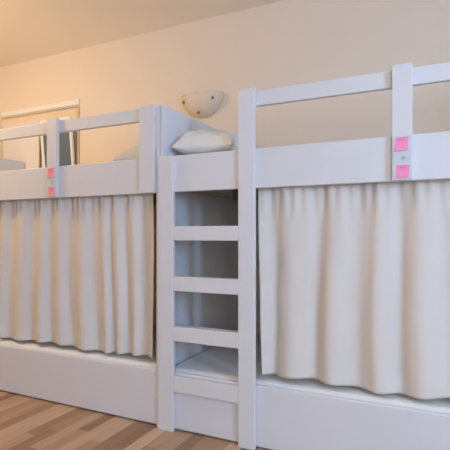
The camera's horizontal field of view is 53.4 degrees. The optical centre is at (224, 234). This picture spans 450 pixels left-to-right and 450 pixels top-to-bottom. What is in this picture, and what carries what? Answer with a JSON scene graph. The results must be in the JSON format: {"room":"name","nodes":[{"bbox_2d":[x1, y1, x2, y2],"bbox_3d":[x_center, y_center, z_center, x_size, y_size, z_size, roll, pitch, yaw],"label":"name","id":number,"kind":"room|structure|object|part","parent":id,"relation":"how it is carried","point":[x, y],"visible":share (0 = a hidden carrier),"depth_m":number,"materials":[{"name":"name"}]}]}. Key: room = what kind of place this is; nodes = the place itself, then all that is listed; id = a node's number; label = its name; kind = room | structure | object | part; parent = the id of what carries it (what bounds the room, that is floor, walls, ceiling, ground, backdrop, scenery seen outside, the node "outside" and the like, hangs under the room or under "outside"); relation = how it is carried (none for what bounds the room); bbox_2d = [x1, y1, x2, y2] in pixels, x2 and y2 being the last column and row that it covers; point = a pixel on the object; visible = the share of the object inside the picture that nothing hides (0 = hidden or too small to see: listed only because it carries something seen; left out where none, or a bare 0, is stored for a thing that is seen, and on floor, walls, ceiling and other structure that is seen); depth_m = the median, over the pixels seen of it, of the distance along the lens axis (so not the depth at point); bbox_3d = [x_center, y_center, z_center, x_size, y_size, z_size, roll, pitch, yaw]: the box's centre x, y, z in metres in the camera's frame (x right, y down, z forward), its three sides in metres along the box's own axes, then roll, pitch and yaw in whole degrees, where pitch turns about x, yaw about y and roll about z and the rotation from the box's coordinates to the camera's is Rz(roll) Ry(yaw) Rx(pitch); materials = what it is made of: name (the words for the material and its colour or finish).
{"room":"dormitory","nodes":[
{"label":"dormitory","id":0,"kind":"room"},
{"bbox_2d":[0,390,270,449],"bbox_3d":[-0.968,1.060,0.871,7.200,0.120,5.430,0,0,26],"label":"floor","id":1,"kind":"structure","parent":0,"point":[26,422],"depth_m":2.26,"materials":[{"name":"brown wood"}]},
{"bbox_2d":[0,104,159,426],"bbox_3d":[-1.117,0.156,3.223,2.179,1.688,1.009,0,0,26],"label":"bunk bed","id":2,"kind":"object","parent":1,"relation":"on","point":[130,391],"visible":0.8,"depth_m":2.56,"materials":[{"name":"white paint"}]},
{"bbox_3d":[-2.082,0.161,3.705,0.021,1.678,0.977,0,0,26],"label":"panel","id":3,"kind":"part","parent":2,"relation":"part of","materials":[{"name":"white paint"}]},
{"bbox_3d":[-1.013,-0.454,2.635,0.077,0.468,0.025,0,0,26],"label":"guard post","id":4,"kind":"part","parent":2,"relation":"part of","materials":[{"name":"white paint"}]},
{"bbox_2d":[0,193,153,357],"bbox_3d":[-1.083,0.217,2.750,1.555,0.911,0.060,0,0,26],"label":"curtain","id":5,"kind":"object","parent":2,"relation":"hanging from","point":[78,272],"visible":0.99,"depth_m":2.62,"materials":[{"name":"fabric"}]},
{"bbox_2d":[0,325,156,367],"bbox_3d":[-1.110,0.759,3.237,2.131,0.135,0.917,0,0,26],"label":"mattress","id":6,"kind":"object","parent":2,"relation":"on","point":[128,358],"visible":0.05,"depth_m":2.65,"materials":[{"name":"white fabric"}]},
{"bbox_3d":[-1.084,-0.639,2.696,1.622,0.071,0.024,0,0,26],"label":"guard rail","id":7,"kind":"part","parent":2,"relation":"part of","materials":[{"name":"white paint"}]},
{"bbox_3d":[-1.315,0.849,2.811,2.137,0.291,0.022,0,0,26],"label":"board","id":8,"kind":"part","parent":2,"relation":"part of","materials":[{"name":"white paint"}]},
{"bbox_3d":[-0.407,-0.450,2.345,0.090,0.460,0.023,0,0,26],"label":"guard post","id":9,"kind":"part","parent":2,"relation":"part of","materials":[{"name":"white paint"}]},
{"bbox_3d":[-0.138,0.161,2.770,0.021,1.678,0.977,0,0,26],"label":"panel","id":10,"kind":"part","parent":2,"relation":"part of","materials":[{"name":"white paint"}]},
{"bbox_3d":[-1.110,-0.333,3.238,2.131,0.129,0.917,0,0,26],"label":"mattress","id":11,"kind":"object","parent":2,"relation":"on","visible":0},
{"bbox_2d":[113,141,156,160],"bbox_3d":[-0.353,-0.497,2.922,0.456,0.194,0.635,0,0,23],"label":"pillow","id":12,"kind":"object","parent":11,"relation":"on","point":[131,153],"visible":0.02,"depth_m":2.70,"materials":[{"name":"fabric"}]},
{"bbox_2d":[158,62,449,449],"bbox_3d":[0.850,0.156,2.277,2.179,1.688,1.009,0,0,26],"label":"bunk bed","id":13,"kind":"object","parent":1,"relation":"on","point":[207,201],"visible":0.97,"depth_m":2.09,"materials":[{"name":"white paint"}]},
{"bbox_3d":[-0.300,0.298,2.293,0.090,1.403,0.023,0,0,26],"label":"ladder post","id":14,"kind":"part","parent":13,"relation":"part of","materials":[{"name":"white paint"}]},
{"bbox_3d":[-0.116,0.161,2.759,0.021,1.678,0.977,0,0,26],"label":"panel","id":15,"kind":"part","parent":13,"relation":"part of","materials":[{"name":"white paint"}]},
{"bbox_3d":[0.104,0.158,2.099,0.083,1.685,0.023,0,0,26],"label":"ladder post","id":16,"kind":"part","parent":13,"relation":"part of","materials":[{"name":"white paint"}]},
{"bbox_2d":[175,335,449,413],"bbox_3d":[0.857,0.759,2.292,2.131,0.135,0.917,0,0,26],"label":"mattress","id":17,"kind":"object","parent":13,"relation":"on","point":[217,361],"visible":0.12,"depth_m":2.11,"materials":[{"name":"white fabric"}]},
{"bbox_3d":[0.651,0.849,1.865,2.137,0.291,0.022,0,0,26],"label":"board","id":18,"kind":"part","parent":13,"relation":"part of","materials":[{"name":"white paint"}]},
{"bbox_3d":[0.882,-0.639,1.751,1.622,0.071,0.024,0,0,26],"label":"guard rail","id":19,"kind":"part","parent":13,"relation":"part of","materials":[{"name":"white paint"}]},
{"bbox_2d":[258,179,449,399],"bbox_3d":[0.894,0.217,1.801,1.627,0.911,0.058,0,0,26],"label":"curtain","id":20,"kind":"object","parent":13,"relation":"hanging from","point":[355,278],"visible":0.99,"depth_m":1.96,"materials":[{"name":"fabric"}]},
{"bbox_3d":[0.715,-0.454,1.804,0.077,0.468,0.025,0,0,26],"label":"guard post","id":21,"kind":"part","parent":13,"relation":"part of","materials":[{"name":"white paint"}]},
{"bbox_3d":[0.856,-0.333,2.292,2.131,0.129,0.917,0,0,26],"label":"mattress","id":22,"kind":"object","parent":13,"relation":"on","visible":0},
{"bbox_2d":[172,130,237,154],"bbox_3d":[-0.028,-0.488,2.494,0.342,0.166,0.496,0,0,23],"label":"pillow","id":23,"kind":"object","parent":22,"relation":"on","point":[200,141],"visible":0.47,"depth_m":2.29,"materials":[{"name":"fabric"}]},
{"bbox_2d":[0,0,282,67],"bbox_3d":[-0.968,-1.665,0.871,7.200,0.120,5.430,0,0,26],"label":"ceiling","id":24,"kind":"structure","parent":0,"point":[30,30],"depth_m":3.35,"materials":[{"name":"paint"}]},
{"bbox_2d":[0,0,449,335],"bbox_3d":[0.176,-0.302,3.250,7.200,2.605,0.150,0,0,26],"label":"wall","id":25,"kind":"structure","parent":0,"point":[284,43],"depth_m":3.13,"materials":[{"name":"beige paint"}]},
{"bbox_2d":[1,99,79,168],"bbox_3d":[-1.693,-0.645,4.093,1.000,1.050,0.211,0,0,26],"label":"window","id":26,"kind":"structure","parent":25,"relation":"in","point":[32,151],"depth_m":4.08,"materials":[{"name":"beige"}]},
{"bbox_2d":[4,120,39,168],"bbox_3d":[-1.904,-0.625,4.185,0.460,0.850,0.012,0,0,26],"label":"blind","id":27,"kind":"object","parent":26,"relation":"attached to","point":[26,150],"depth_m":4.16,"materials":[{"name":"white fabric"}]},
{"bbox_3d":[-1.693,-1.147,4.058,0.970,0.046,0.014,0,0,26],"label":"head casing","id":28,"kind":"part","parent":26,"relation":"part of","materials":[{"name":"white paint"}]},
{"bbox_3d":[-1.458,-0.591,3.921,0.363,0.845,0.024,0,6,26],"label":"sash","id":29,"kind":"part","parent":26,"relation":"part of","materials":[{"name":"white paint"}]},
{"bbox_3d":[-1.455,-0.603,3.918,0.319,0.790,0.012,0,5,26],"label":"glass pane","id":30,"kind":"part","parent":26,"relation":"part of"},
{"bbox_3d":[-1.264,-0.618,3.853,0.018,0.995,0.010,0,0,26],"label":"edge trim","id":31,"kind":"part","parent":26,"relation":"part of","materials":[{"name":"beige wood"}]},
{"bbox_2d":[182,90,223,117],"bbox_3d":[-0.183,-0.954,3.284,0.344,0.172,0.098,0,0,26],"label":"wall lamp","id":32,"kind":"object","parent":25,"relation":"attached to","point":[199,104],"visible":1,"depth_m":3.25,"materials":[{"name":"beige glass"}]}
]}

